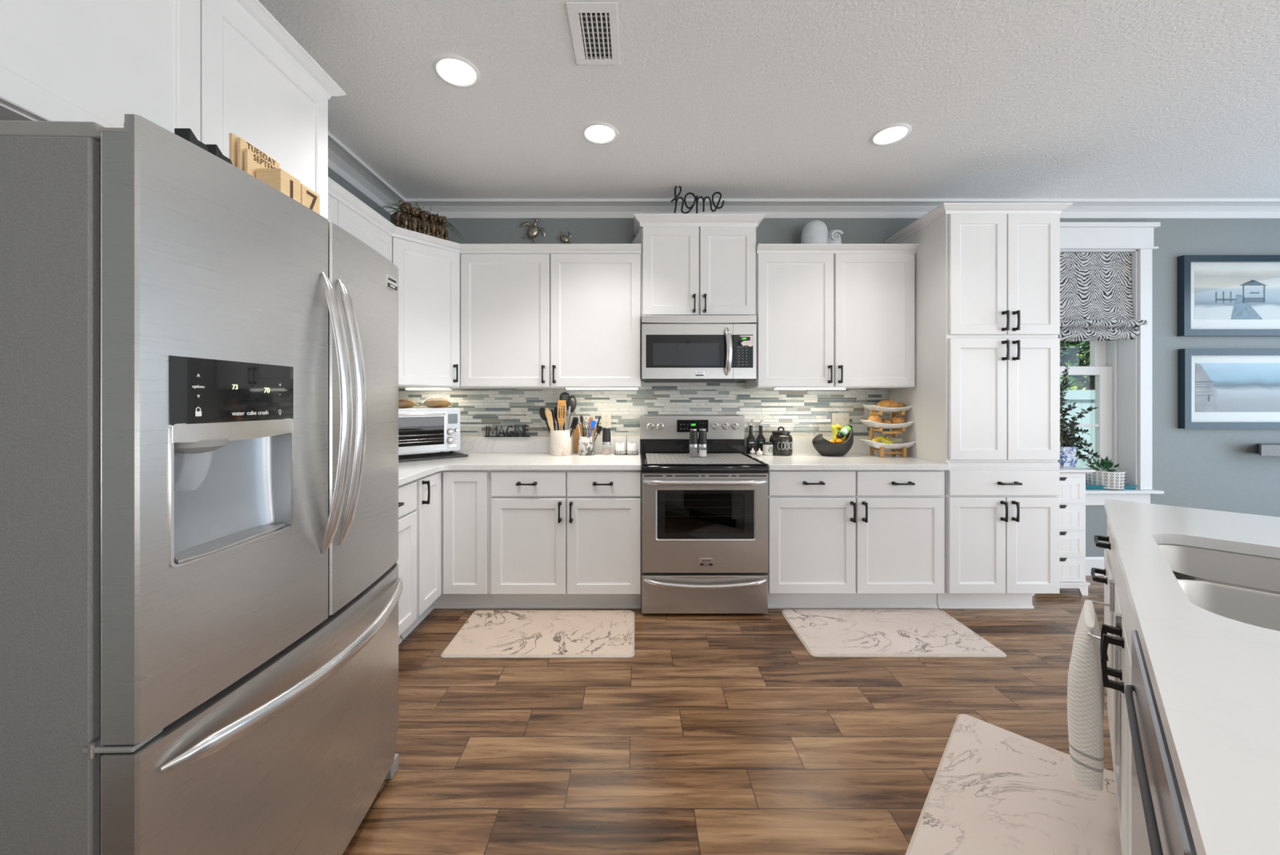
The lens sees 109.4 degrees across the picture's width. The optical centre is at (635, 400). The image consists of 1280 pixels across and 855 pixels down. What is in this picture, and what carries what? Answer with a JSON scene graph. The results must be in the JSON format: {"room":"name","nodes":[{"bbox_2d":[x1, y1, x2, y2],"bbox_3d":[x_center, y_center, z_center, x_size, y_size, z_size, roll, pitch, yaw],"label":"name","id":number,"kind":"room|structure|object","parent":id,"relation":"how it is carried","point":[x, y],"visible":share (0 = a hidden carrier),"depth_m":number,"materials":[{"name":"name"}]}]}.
{"room":"kitchen","nodes":[
{"label":"kitchen","id":0,"kind":"room"},
{"bbox_2d":[328,168,391,222],"bbox_3d":[-1.860,-0.069,-0.105,0.120,2.743,6.990,0,0,0],"label":"wall","id":1,"kind":"structure","parent":0,"point":[331,175],"depth_m":2.93,"materials":[{"name":"grey paint"}]},
{"bbox_2d":[0,0,346,219],"bbox_3d":[-1.472,0.044,1.248,0.652,2.518,1.087,0,0,0],"label":"upper cabinet","id":2,"kind":"object","parent":1,"relation":"attached to","point":[215,69],"visible":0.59,"depth_m":1.17,"materials":[{"name":"white paint"}]},
{"bbox_2d":[328,177,396,262],"bbox_3d":[-1.619,-0.569,2.260,0.356,0.961,0.983,0,0,0],"label":"upper cabinet","id":3,"kind":"object","parent":1,"relation":"attached to","point":[346,211],"visible":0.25,"depth_m":2.42,"materials":[{"name":"white paint"}]},
{"bbox_2d":[328,131,405,215],"bbox_3d":[-1.721,-1.400,-0.055,0.158,0.079,6.890,0,0,0],"label":"trim","id":4,"kind":"structure","parent":1,"relation":"attached to","point":[342,161],"depth_m":2.85,"materials":[{"name":"white paint"}]},
{"bbox_2d":[391,226,470,390],"bbox_3d":[-1.487,-0.563,3.060,0.622,0.974,0.655,0,0,0],"label":"upper cabinet","id":5,"kind":"object","parent":1,"relation":"attached to","point":[428,266],"depth_m":2.91,"materials":[{"name":"white paint"}]},
{"bbox_2d":[373,200,462,239],"bbox_3d":[-1.372,-1.172,2.914,0.170,0.246,0.586,0,0,43],"label":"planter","id":6,"kind":"object","parent":5,"relation":"on","point":[418,220],"visible":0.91,"depth_m":2.85,"materials":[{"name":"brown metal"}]},
{"bbox_2d":[342,574,1113,854],"bbox_3d":[2.000,1.328,-0.030,7.800,0.050,7.140,0,0,0],"label":"floor","id":7,"kind":"structure","parent":0,"point":[721,733],"depth_m":1.78,"materials":[{"name":"brown wood"}]},
{"bbox_2d":[0,113,403,854],"bbox_3d":[-1.232,0.414,1.174,1.004,1.778,0.884,0,0,-1],"label":"refrigerator","id":8,"kind":"object","parent":7,"relation":"on","point":[201,589],"visible":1,"depth_m":0.82,"materials":[{"name":"metal"}]},
{"bbox_2d":[174,128,208,151],"bbox_3d":[-0.863,-0.479,0.881,0.030,0.079,0.038,0,0,0],"label":"clip","id":9,"kind":"object","parent":8,"relation":"on","point":[187,134],"visible":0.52,"depth_m":0.86,"materials":[{"name":"black plastic"}]},
{"bbox_2d":[206,144,232,164],"bbox_3d":[-0.863,-0.479,0.935,0.030,0.079,0.038,0,0,0],"label":"clip","id":10,"kind":"object","parent":8,"relation":"on","point":[214,149],"visible":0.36,"depth_m":0.92,"materials":[{"name":"black plastic"}]},
{"bbox_2d":[229,133,319,214],"bbox_3d":[-0.886,-0.528,1.122,0.104,0.178,0.154,0,0,0],"label":"calendar","id":11,"kind":"object","parent":8,"relation":"on","point":[243,155],"visible":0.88,"depth_m":1.07,"materials":[{"name":"brown wood"}]},
{"bbox_2d":[396,480,417,644],"bbox_3d":[-1.469,0.864,2.111,0.658,0.878,0.687,0,0,0],"label":"base cabinet","id":12,"kind":"object","parent":7,"relation":"on","point":[407,492],"visible":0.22,"depth_m":2.35,"materials":[{"name":"white paint"}]},
{"bbox_2d":[400,470,493,639],"bbox_3d":[-1.345,0.864,2.929,0.905,0.878,0.918,0,0,0],"label":"base cabinet","id":13,"kind":"object","parent":7,"relation":"on","point":[453,508],"visible":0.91,"depth_m":2.75,"materials":[{"name":"white paint"}]},
{"bbox_2d":[398,436,641,485],"bbox_3d":[-0.882,0.345,2.578,1.832,0.153,1.620,0,0,0],"label":"countertop","id":14,"kind":"structure","parent":13,"relation":"on","point":[485,453],"depth_m":2.95,"materials":[{"name":"white stone"}]},
{"bbox_2d":[398,451,468,462],"bbox_3d":[-1.441,0.381,3.064,0.515,0.014,0.290,0,0,-43],"label":"board","id":15,"kind":"object","parent":14,"relation":"on","point":[434,455],"visible":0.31,"depth_m":3.06,"materials":[{"name":"wood"}]},
{"bbox_2d":[398,407,460,454],"bbox_3d":[-1.460,0.213,3.073,0.460,0.321,0.311,0,0,-43],"label":"toaster oven","id":16,"kind":"object","parent":15,"relation":"on","point":[420,430],"visible":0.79,"depth_m":2.99,"materials":[{"name":"silver metal"}]},
{"bbox_2d":[398,399,416,408],"bbox_3d":[-1.537,0.021,3.009,0.170,0.059,0.122,0,0,-43],"label":"bread bag","id":17,"kind":"object","parent":16,"relation":"on","point":[403,403],"visible":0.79,"depth_m":2.98,"materials":[{"name":"food"}]},
{"bbox_2d":[422,399,449,408],"bbox_3d":[-1.377,0.011,3.139,0.210,0.078,0.125,0,0,-43],"label":"bread bag","id":18,"kind":"object","parent":16,"relation":"on","point":[436,403],"visible":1,"depth_m":3.10,"materials":[{"name":"food"}]},
{"bbox_2d":[484,425,530,436],"bbox_3d":[-0.949,0.226,3.356,0.333,0.087,0.024,0,0,0],"label":"word sign","id":19,"kind":"object","parent":14,"relation":"on","point":[508,426],"visible":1,"depth_m":3.35,"materials":[{"name":"black metal"}]},
{"bbox_2d":[550,429,572,455],"bbox_3d":[-0.535,0.298,3.245,0.156,0.178,0.156,0,0,0],"label":"utensil crock","id":20,"kind":"object","parent":14,"relation":"on","point":[561,442],"visible":0.82,"depth_m":3.18,"materials":[{"name":"beige stone"}]},
{"bbox_2d":[539,407,550,434],"bbox_3d":[-0.624,0.212,3.246,0.132,0.327,0.031,0,0,-7],"label":"ladle","id":21,"kind":"object","parent":20,"relation":"in","point":[542,411],"visible":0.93,"depth_m":3.23,"materials":[{"name":"black plastic"}]},
{"bbox_2d":[546,410,553,430],"bbox_3d":[-0.587,0.224,3.196,0.081,0.303,0.021,0,0,-24],"label":"wooden spatula","id":22,"kind":"object","parent":20,"relation":"in","point":[548,413],"visible":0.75,"depth_m":3.19,"materials":[{"name":"brown wood"}]},
{"bbox_2d":[553,405,559,430],"bbox_3d":[-0.564,0.208,3.271,0.054,0.334,0.015,0,0,-6],"label":"spoon","id":23,"kind":"object","parent":20,"relation":"in","point":[555,411],"visible":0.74,"depth_m":3.27,"materials":[{"name":"black plastic"}]},
{"bbox_2d":[557,400,565,430],"bbox_3d":[-0.522,0.186,3.201,0.061,0.378,0.030,0,0,0],"label":"slotted turner","id":24,"kind":"object","parent":20,"relation":"in","point":[560,402],"visible":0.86,"depth_m":3.19,"materials":[{"name":"orange wood"}]},
{"bbox_2d":[559,391,569,430],"bbox_3d":[-0.512,0.156,3.275,0.076,0.436,0.012,0,0,0],"label":"skimmer","id":25,"kind":"object","parent":20,"relation":"in","point":[563,393],"visible":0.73,"depth_m":3.27,"materials":[{"name":"black plastic"}]},
{"bbox_2d":[566,395,576,428],"bbox_3d":[-0.475,0.170,3.246,0.097,0.411,0.035,0,0,11],"label":"spoon","id":26,"kind":"object","parent":20,"relation":"in","point":[571,401],"visible":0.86,"depth_m":3.23,"materials":[{"name":"black plastic"}]},
{"bbox_2d":[569,416,578,436],"bbox_3d":[-0.457,0.245,3.208,0.118,0.262,0.029,0,0,20],"label":"server","id":27,"kind":"object","parent":20,"relation":"in","point":[575,420],"visible":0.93,"depth_m":3.20,"materials":[{"name":"black plastic"}]},
{"bbox_2d":[573,423,583,453],"bbox_3d":[-0.421,0.280,3.351,0.068,0.215,0.023,0,0,0],"label":"board","id":28,"kind":"object","parent":14,"relation":"on","point":[576,433],"visible":0.43,"depth_m":3.35,"materials":[{"name":"orange wood"}]},
{"bbox_2d":[577,435,595,455],"bbox_3d":[-0.353,0.323,3.262,0.124,0.130,0.124,0,0,0],"label":"utensil crock","id":29,"kind":"object","parent":14,"relation":"on","point":[586,446],"visible":0.88,"depth_m":3.21,"materials":[{"name":"grey stone"}]},
{"bbox_2d":[589,420,595,436],"bbox_3d":[-0.320,0.257,3.227,0.080,0.237,0.018,0,0,16],"label":"spatula","id":30,"kind":"object","parent":29,"relation":"in","point":[593,423],"visible":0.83,"depth_m":3.22,"materials":[{"name":"blue plastic"}]},
{"bbox_2d":[602,426,610,453],"bbox_3d":[-0.209,0.288,3.252,0.061,0.198,0.061,0,0,0],"label":"mill","id":31,"kind":"object","parent":14,"relation":"on","point":[606,431],"visible":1,"depth_m":3.23,"materials":[{"name":"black plastic"}]},
{"bbox_2d":[614,435,638,454],"bbox_3d":[-0.067,0.320,3.271,0.172,0.134,0.094,0,0,0],"label":"rack","id":32,"kind":"object","parent":14,"relation":"on","point":[626,451],"visible":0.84,"depth_m":3.23,"materials":[{"name":"black metal"}]},
{"bbox_2d":[615,440,625,453],"bbox_3d":[-0.110,0.338,3.271,0.074,0.090,0.074,0,0,0],"label":"cup","id":33,"kind":"object","parent":32,"relation":"in","point":[619,446],"visible":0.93,"depth_m":3.24,"materials":[{"name":"white ceramic"}]},
{"bbox_2d":[626,440,637,453],"bbox_3d":[-0.024,0.338,3.271,0.074,0.090,0.074,0,0,0],"label":"cup","id":34,"kind":"object","parent":32,"relation":"in","point":[630,446],"visible":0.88,"depth_m":3.24,"materials":[{"name":"white ceramic"}]},
{"bbox_2d":[440,609,634,657],"bbox_3d":[-0.500,1.296,2.542,0.989,0.014,0.507,0,0,0],"label":"kitchen mat","id":35,"kind":"object","parent":7,"relation":"on","point":[486,633],"visible":1,"depth_m":2.49,"materials":[{"name":"rubber"}]},
{"bbox_2d":[489,470,640,608],"bbox_3d":[-0.429,0.864,3.052,0.927,0.878,0.672,0,0,0],"label":"base cabinet","id":36,"kind":"object","parent":7,"relation":"on","point":[559,539],"visible":0.93,"depth_m":2.76,"materials":[{"name":"white paint"}]},
{"bbox_2d":[640,415,768,613],"bbox_3d":[0.416,0.705,3.017,0.766,1.196,0.710,0,0,0],"label":"range","id":37,"kind":"object","parent":7,"relation":"on","point":[704,526],"visible":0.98,"depth_m":2.72,"materials":[{"name":"silver metal"}]},
{"bbox_2d":[645,453,760,463],"bbox_3d":[0.416,0.383,3.011,0.688,0.002,0.538,0,0,0],"label":"mat","id":38,"kind":"object","parent":37,"relation":"on","point":[651,458],"visible":0.93,"depth_m":2.95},
{"bbox_2d":[688,428,697,456],"bbox_3d":[0.392,0.286,3.059,0.059,0.190,0.059,0,0,0],"label":"mill","id":39,"kind":"object","parent":38,"relation":"on","point":[693,439],"visible":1,"depth_m":3.04,"materials":[{"name":"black plastic"}]},
{"bbox_2d":[697,428,706,456],"bbox_3d":[0.452,0.286,3.059,0.059,0.190,0.059,0,0,0],"label":"mill","id":40,"kind":"object","parent":38,"relation":"on","point":[702,440],"visible":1,"depth_m":3.04,"materials":[{"name":"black plastic"}]},
{"bbox_2d":[640,452,768,473],"bbox_3d":[0.416,0.408,3.034,0.758,0.054,0.661,0,0,0],"label":"cooktop","id":41,"kind":"object","parent":37,"relation":"in","point":[762,468],"depth_m":2.71,"materials":[{"name":"glass"}]},
{"bbox_2d":[766,470,945,608],"bbox_3d":[1.353,0.864,3.052,1.087,0.878,0.672,0,0,0],"label":"base cabinet","id":42,"kind":"object","parent":7,"relation":"on","point":[837,539],"visible":0.82,"depth_m":2.76,"materials":[{"name":"white paint"}]},
{"bbox_2d":[743,436,949,470],"bbox_3d":[1.355,0.345,3.066,1.090,0.153,0.645,0,0,0],"label":"countertop","id":43,"kind":"structure","parent":42,"relation":"on","point":[805,456],"depth_m":2.95,"materials":[{"name":"white stone"}]},
{"bbox_2d":[745,446,762,453],"bbox_3d":[0.885,0.364,3.334,0.146,0.046,0.068,0,0,0],"label":"caddy","id":44,"kind":"object","parent":43,"relation":"on","point":[745,446],"visible":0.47,"depth_m":3.30,"materials":[{"name":"black metal"}]},
{"bbox_2d":[746,419,755,453],"bbox_3d":[0.848,0.262,3.334,0.055,0.243,0.056,0,0,0],"label":"oil bottle","id":45,"kind":"object","parent":44,"relation":"in","point":[750,440],"visible":0.98,"depth_m":3.31,"materials":[{"name":"glass"}]},
{"bbox_2d":[755,419,765,452],"bbox_3d":[0.921,0.262,3.334,0.055,0.243,0.056,0,0,0],"label":"oil bottle","id":46,"kind":"object","parent":44,"relation":"in","point":[760,438],"visible":0.84,"depth_m":3.31,"materials":[{"name":"glass"}]},
{"bbox_2d":[762,441,773,455],"bbox_3d":[0.946,0.342,3.233,0.079,0.092,0.079,0,0,0],"label":"candle jar","id":47,"kind":"object","parent":43,"relation":"on","point":[767,446],"visible":0.98,"depth_m":3.20,"materials":[{"name":"white ceramic"}]},
{"bbox_2d":[768,426,792,455],"bbox_3d":[1.041,0.286,3.244,0.160,0.204,0.162,0,0,0],"label":"cookie jar","id":48,"kind":"object","parent":43,"relation":"on","point":[782,441],"visible":0.98,"depth_m":3.18,"materials":[{"name":"black ceramic"}]},
{"bbox_2d":[812,425,853,456],"bbox_3d":[1.390,0.280,3.197,0.283,0.215,0.174,0,0,0],"label":"fruit bowl","id":49,"kind":"object","parent":43,"relation":"on","point":[824,446],"visible":0.89,"depth_m":3.14,"materials":[{"name":"ceramic"}]},
{"bbox_2d":[831,424,838,442],"bbox_3d":[1.418,0.234,3.220,0.048,0.130,0.051,0,0,0],"label":"banana","id":50,"kind":"object","parent":49,"relation":"in","point":[834,428],"visible":0.77,"depth_m":3.21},
{"bbox_2d":[834,424,847,439],"bbox_3d":[1.467,0.233,3.243,0.090,0.126,0.043,0,0,0],"label":"banana","id":51,"kind":"object","parent":49,"relation":"in","point":[839,427],"visible":0.4,"depth_m":3.23,"materials":[{"name":"yellow food"}]},
{"bbox_2d":[835,424,852,438],"bbox_3d":[1.462,0.219,3.175,0.118,0.095,0.049,0,0,-15],"label":"bottle","id":52,"kind":"object","parent":49,"relation":"in","point":[843,432],"visible":0.99,"depth_m":3.16,"materials":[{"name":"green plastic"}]},
{"bbox_2d":[859,404,915,457],"bbox_3d":[1.758,0.209,3.180,0.316,0.358,0.210,0,0,0],"label":"tiered stand","id":53,"kind":"object","parent":43,"relation":"on","point":[901,446],"visible":0.94,"depth_m":3.12,"materials":[{"name":"white ceramic"}]},
{"bbox_2d":[867,414,881,422],"bbox_3d":[1.677,0.140,3.175,0.088,0.079,0.087,0,0,0],"label":"bread roll","id":54,"kind":"object","parent":53,"relation":"in","point":[876,418],"visible":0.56,"depth_m":3.14,"materials":[{"name":"food"}]},
{"bbox_2d":[880,436,893,444],"bbox_3d":[1.732,0.280,3.138,0.080,0.058,0.047,0,0,45],"label":"banana","id":55,"kind":"object","parent":53,"relation":"in","point":[883,440],"visible":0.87,"depth_m":3.12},
{"bbox_2d":[859,419,914,428],"bbox_3d":[1.759,0.166,3.175,0.300,0.059,0.170,0,0,0],"label":"bowl","id":56,"kind":"object","parent":53,"relation":"on","point":[871,424],"depth_m":3.11,"materials":[{"name":"white ceramic"}]},
{"bbox_2d":[862,404,912,412],"bbox_3d":[1.779,0.056,3.200,0.274,0.052,0.170,0,0,0],"label":"bowl","id":57,"kind":"object","parent":53,"relation":"on","point":[873,408],"depth_m":3.13,"materials":[{"name":"white ceramic"}]},
{"bbox_2d":[876,400,898,407],"bbox_3d":[1.778,0.035,3.190,0.144,0.079,0.099,0,0,0],"label":"bread roll","id":58,"kind":"object","parent":53,"relation":"in","point":[886,403],"visible":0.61,"depth_m":3.15,"materials":[{"name":"food"}]},
{"bbox_2d":[859,438,915,448],"bbox_3d":[1.758,0.303,3.160,0.316,0.064,0.170,0,0,0],"label":"bowl","id":59,"kind":"object","parent":53,"relation":"on","point":[900,444],"depth_m":3.09,"materials":[{"name":"white ceramic"}]},
{"bbox_2d":[890,416,904,423],"bbox_3d":[1.837,0.147,3.180,0.084,0.073,0.087,0,0,0],"label":"bread roll","id":60,"kind":"object","parent":53,"relation":"in","point":[895,420],"visible":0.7,"depth_m":3.15,"materials":[{"name":"food"}]},
{"bbox_2d":[781,608,1006,657],"bbox_3d":[1.394,1.296,2.552,1.002,0.014,0.512,0,0,0],"label":"kitchen mat","id":61,"kind":"object","parent":7,"relation":"on","point":[824,633],"visible":1,"depth_m":2.50,"materials":[{"name":"rubber"}]},
{"bbox_2d":[884,202,1072,608],"bbox_3d":[2.245,0.056,3.052,0.778,2.495,0.672,0,0,0],"label":"pantry cabinet","id":62,"kind":"object","parent":7,"relation":"on","point":[984,397],"visible":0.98,"depth_m":2.76,"materials":[{"name":"white paint"}]},
{"bbox_2d":[905,713,1121,854],"bbox_3d":[1.095,1.296,1.284,0.480,0.014,1.215,0,0,44],"label":"kitchen mat","id":63,"kind":"object","parent":7,"relation":"on","point":[994,789],"visible":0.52,"depth_m":1.45,"materials":[{"name":"rubber"}]},
{"bbox_2d":[1032,466,1095,595],"bbox_3d":[2.826,0.882,3.167,0.444,0.842,0.326,0,0,0],"label":"chest","id":64,"kind":"object","parent":7,"relation":"on","point":[1072,495],"visible":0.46,"depth_m":3.03,"materials":[{"name":"white paint"}]},
{"bbox_2d":[1057,445,1078,466],"bbox_3d":[2.986,0.389,3.160,0.103,0.142,0.103,0,0,0],"label":"vase","id":65,"kind":"object","parent":64,"relation":"on","point":[1068,458],"visible":0.7,"depth_m":3.12,"materials":[{"name":"blue ceramic"}]},
{"bbox_2d":[1059,346,1101,464],"bbox_3d":[3.122,0.033,3.219,0.432,0.865,0.156,0,0,-19],"label":"branch arrangement","id":66,"kind":"object","parent":65,"relation":"in","point":[1064,435],"visible":0.75,"depth_m":3.19,"materials":[{"name":"green plant"}]},
{"bbox_2d":[1090,517,1137,854],"bbox_3d":[1.263,0.861,0.741,0.702,0.885,2.270,0,0,44],"label":"kitchen island","id":67,"kind":"object","parent":7,"relation":"on","point":[1116,665],"visible":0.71,"depth_m":1.20,"materials":[{"name":"white paint"}]},
{"bbox_2d":[1066,600,1104,791],"bbox_3d":[1.350,0.857,1.357,0.267,0.451,0.076,0,0,-44],"label":"dish towel","id":68,"kind":"object","parent":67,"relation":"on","point":[1086,688],"visible":0.96,"depth_m":1.27,"materials":[{"name":"fabric"}]},
{"bbox_2d":[1088,579,1122,650],"bbox_3d":[1.387,0.617,1.331,0.086,0.091,0.334,0,0,44],"label":"towel bar","id":69,"kind":"object","parent":67,"relation":"attached to","point":[1117,615],"visible":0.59,"depth_m":1.42,"materials":[{"name":"metal"}]},
{"bbox_2d":[1104,498,1279,854],"bbox_3d":[1.397,0.403,0.590,1.020,0.030,2.360,0,0,44],"label":"island countertop","id":70,"kind":"structure","parent":67,"relation":"on","point":[1215,678],"depth_m":0.64,"materials":[{"name":"white stone"}]},
{"bbox_2d":[1157,543,1279,631],"bbox_3d":[1.431,0.512,0.944,0.439,0.188,0.761,0,0,44],"label":"double sink","id":71,"kind":"object","parent":70,"relation":"in","point":[1245,588],"visible":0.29,"depth_m":1.20,"materials":[{"name":"silver metal"}]},
{"bbox_2d":[1124,630,1196,854],"bbox_3d":[0.943,0.869,0.459,0.588,0.868,0.596,0,0,44],"label":"dishwasher","id":72,"kind":"object","parent":7,"relation":"on","point":[1160,825],"visible":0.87,"depth_m":0.62,"materials":[{"name":"metal"}]},
{"bbox_2d":[257,0,1279,198],"bbox_3d":[2.000,-1.480,-0.030,7.800,0.080,7.140,0,0,0],"label":"ceiling","id":73,"kind":"structure","parent":0,"point":[735,99],"depth_m":2.14,"materials":[{"name":"paint"}]},
{"bbox_2d":[432,53,480,87],"bbox_3d":[-0.781,-1.435,1.981,0.196,0.008,0.196,0,0,0],"label":"recessed light","id":74,"kind":"object","parent":73,"relation":"in","point":[455,70],"visible":1,"depth_m":1.97,"materials":[{"name":"white plastic"}]},
{"bbox_2d":[565,1,619,64],"bbox_3d":[-0.160,-1.436,1.784,0.185,0.007,0.300,0,0,0],"label":"ceiling vent","id":75,"kind":"object","parent":73,"relation":"in","point":[597,42],"visible":1,"depth_m":1.77,"materials":[{"name":"white plastic"}]},
{"bbox_2d":[582,121,617,143],"bbox_3d":[-0.192,-1.435,2.439,0.196,0.008,0.196,0,0,0],"label":"recessed light","id":76,"kind":"object","parent":73,"relation":"in","point":[597,132],"visible":1,"depth_m":2.43,"materials":[{"name":"white plastic"}]},
{"bbox_2d":[870,123,911,145],"bbox_3d":[1.379,-1.435,2.451,0.196,0.008,0.196,0,0,0],"label":"recessed light","id":77,"kind":"object","parent":73,"relation":"in","point":[891,134],"visible":1,"depth_m":2.44,"materials":[{"name":"white plastic"}]},
{"bbox_2d":[398,218,1279,574],"bbox_3d":[1.990,-0.069,3.459,7.820,2.743,0.162,0,0,0],"label":"wall","id":78,"kind":"structure","parent":0,"point":[1220,469],"depth_m":3.39,"materials":[{"name":"grey paint"}]},
{"bbox_2d":[459,243,641,389],"bbox_3d":[-0.579,-0.563,3.207,1.234,0.974,0.362,0,0,0],"label":"upper cabinet","id":79,"kind":"object","parent":78,"relation":"attached to","point":[533,315],"depth_m":3.07,"materials":[{"name":"white paint"}]},
{"bbox_2d":[520,217,545,243],"bbox_3d":[-0.762,-1.261,3.370,0.185,0.186,0.039,0,0,8],"label":"ornament","id":80,"kind":"object","parent":79,"relation":"on","point":[533,229],"visible":1,"depth_m":3.36,"materials":[{"name":"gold metal"}]},
{"bbox_2d":[556,231,571,243],"bbox_3d":[-0.531,-1.204,3.374,0.116,0.115,0.032,0,0,9],"label":"ornament","id":81,"kind":"object","parent":79,"relation":"on","point":[564,238],"visible":0.86,"depth_m":3.37,"materials":[{"name":"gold metal"}]},
{"bbox_2d":[601,411,611,427],"bbox_3d":[-0.219,0.142,3.374,0.074,0.126,0.008,0,0,0],"label":"wall outlet","id":82,"kind":"object","parent":78,"relation":"attached to","point":[606,415],"visible":0.93,"depth_m":3.37,"materials":[{"name":"beige plastic"}]},
{"bbox_2d":[460,388,891,436],"bbox_3d":[0.053,0.090,3.382,3.706,0.358,0.016,0,0,0],"label":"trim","id":83,"kind":"structure","parent":78,"relation":"attached to","point":[890,388],"depth_m":3.37,"materials":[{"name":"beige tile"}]},
{"bbox_2d":[632,213,765,324],"bbox_3d":[0.424,-0.908,3.207,0.894,0.683,0.362,0,0,0],"label":"upper cabinet","id":84,"kind":"object","parent":78,"relation":"attached to","point":[692,264],"visible":0.93,"depth_m":3.07,"materials":[{"name":"white paint"}]},
{"bbox_2d":[671,186,724,213],"bbox_3d":[0.416,-1.353,3.045,0.362,0.199,0.012,0,0,0],"label":"word sign","id":85,"kind":"object","parent":84,"relation":"on","point":[676,198],"visible":1,"depth_m":3.04,"materials":[{"name":"black metal"}]},
{"bbox_2d":[641,315,756,382],"bbox_3d":[0.419,-0.348,3.154,0.755,0.431,0.443,0,0,0],"label":"microwave","id":86,"kind":"object","parent":84,"relation":"attached to","point":[675,348],"visible":1,"depth_m":2.99,"materials":[{"name":"silver metal"}]},
{"bbox_2d":[746,243,919,389],"bbox_3d":[1.383,-0.563,3.207,1.122,0.974,0.362,0,0,0],"label":"upper cabinet","id":87,"kind":"object","parent":78,"relation":"attached to","point":[829,315],"depth_m":3.07,"materials":[{"name":"white paint"}]},
{"bbox_2d":[800,220,843,243],"bbox_3d":[1.322,-1.144,3.240,0.280,0.281,0.170,0,0,0],"label":"shell ornament","id":88,"kind":"object","parent":87,"relation":"on","point":[815,231],"visible":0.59,"depth_m":3.17,"materials":[{"name":"white ceramic"}]},
{"bbox_2d":[396,198,1279,218],"bbox_3d":[2.000,-1.400,3.311,7.600,0.079,0.158,0,0,0],"label":"trim","id":89,"kind":"structure","parent":78,"relation":"attached to","point":[451,208],"depth_m":3.35,"materials":[{"name":"white paint"}]},
{"bbox_2d":[831,413,848,432],"bbox_3d":[1.526,0.165,3.374,0.126,0.144,0.008,0,0,0],"label":"wall outlet","id":90,"kind":"object","parent":78,"relation":"attached to","point":[842,419],"visible":0.62,"depth_m":3.37,"materials":[{"name":"beige plastic"}]},
{"bbox_2d":[1085,556,1104,575],"bbox_3d":[4.200,1.236,3.382,3.200,0.135,0.016,0,0,0],"label":"baseboard","id":91,"kind":"structure","parent":78,"relation":"attached to","point":[1091,562],"depth_m":3.37,"materials":[{"name":"white paint"}]},
{"bbox_2d":[1059,222,1164,505],"bbox_3d":[3.285,-0.270,3.495,1.201,2.098,0.330,0,0,0],"label":"window","id":92,"kind":"structure","parent":78,"relation":"in","point":[1113,363],"depth_m":3.38,"materials":[{"name":"white paint"}]},
{"bbox_2d":[1057,252,1147,341],"bbox_3d":[3.296,-0.782,3.392,1.003,0.675,0.061,0,0,0],"label":"roman shade","id":93,"kind":"object","parent":92,"relation":"attached to","point":[1096,303],"visible":0.56,"depth_m":3.41,"materials":[{"name":"fabric"}]},
{"bbox_2d":[1085,484,1137,488],"bbox_3d":[3.545,0.648,3.445,0.419,0.031,0.160,0,0,0],"label":"tray","id":94,"kind":"object","parent":92,"relation":"on","point":[1127,486],"visible":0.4,"depth_m":3.38,"materials":[{"name":"teal paint"}]},
{"bbox_2d":[1084,456,1126,488],"bbox_3d":[3.563,0.538,3.439,0.244,0.233,0.237,0,0,0],"label":"plant pot","id":95,"kind":"object","parent":94,"relation":"on","point":[1112,478],"visible":0.84,"depth_m":3.39,"materials":[{"name":"white ceramic"}]},
{"bbox_2d":[1177,254,1279,336],"bbox_3d":[4.541,-0.777,3.367,0.980,0.595,0.044,0,0,0],"label":"framed picture","id":96,"kind":"object","parent":78,"relation":"attached to","point":[1218,295],"visible":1,"depth_m":3.37,"materials":[{"name":"wood"}]},
{"bbox_2d":[1194,269,1279,319],"bbox_3d":[4.541,-0.787,3.367,0.774,0.369,0.001,0,0,0],"label":"print","id":97,"kind":"object","parent":96,"relation":"attached to","point":[1219,294],"depth_m":3.37},
{"bbox_2d":[1177,348,1279,428],"bbox_3d":[4.545,-0.088,3.367,0.980,0.591,0.044,0,0,0],"label":"framed picture","id":98,"kind":"object","parent":78,"relation":"attached to","point":[1218,388],"visible":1,"depth_m":3.37,"materials":[{"name":"wood"}]},
{"bbox_2d":[1195,362,1279,412],"bbox_3d":[4.545,-0.098,3.367,0.774,0.365,0.002,0,0,0],"label":"print","id":99,"kind":"object","parent":98,"relation":"attached to","point":[1220,387],"depth_m":3.37},
{"bbox_2d":[1257,443,1279,456],"bbox_3d":[4.902,0.360,3.325,0.798,0.081,0.129,0,0,0],"label":"wall shelf","id":100,"kind":"object","parent":78,"relation":"attached to","point":[1264,449],"visible":1,"depth_m":3.26,"materials":[{"name":"wood"}]},
{"label":"outside","id":101,"kind":"structure","parent":0,"visible":0},
{"bbox_3d":[4.000,1.373,9.775,20.000,0.100,12.450,0,0,0],"label":"ground","id":102,"kind":"structure","parent":101,"visible":0},
{"bbox_2d":[1059,345,1086,390],"bbox_3d":[9.322,-1.031,9.633,4.131,4.723,4.230,0,0,-12],"label":"tree","id":103,"kind":"object","parent":102,"relation":"on","point":[1076,385],"visible":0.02,"depth_m":8.78,"materials":[{"name":"green plant"}]},
{"bbox_2d":[1059,390,1094,468],"bbox_3d":[6.200,0.584,6.600,6.000,1.478,0.060,0,0,0],"label":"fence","id":104,"kind":"object","parent":102,"relation":"on","point":[1084,399],"visible":0.02,"depth_m":6.60,"materials":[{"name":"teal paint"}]},
{"bbox_2d":[1059,341,1094,390],"bbox_3d":[7.331,-0.084,7.357,1.412,2.832,1.442,0,0,0],"label":"tree","id":105,"kind":"object","parent":102,"relation":"on","point":[1069,356],"visible":0.2,"depth_m":7.25,"materials":[{"name":"green plant"}]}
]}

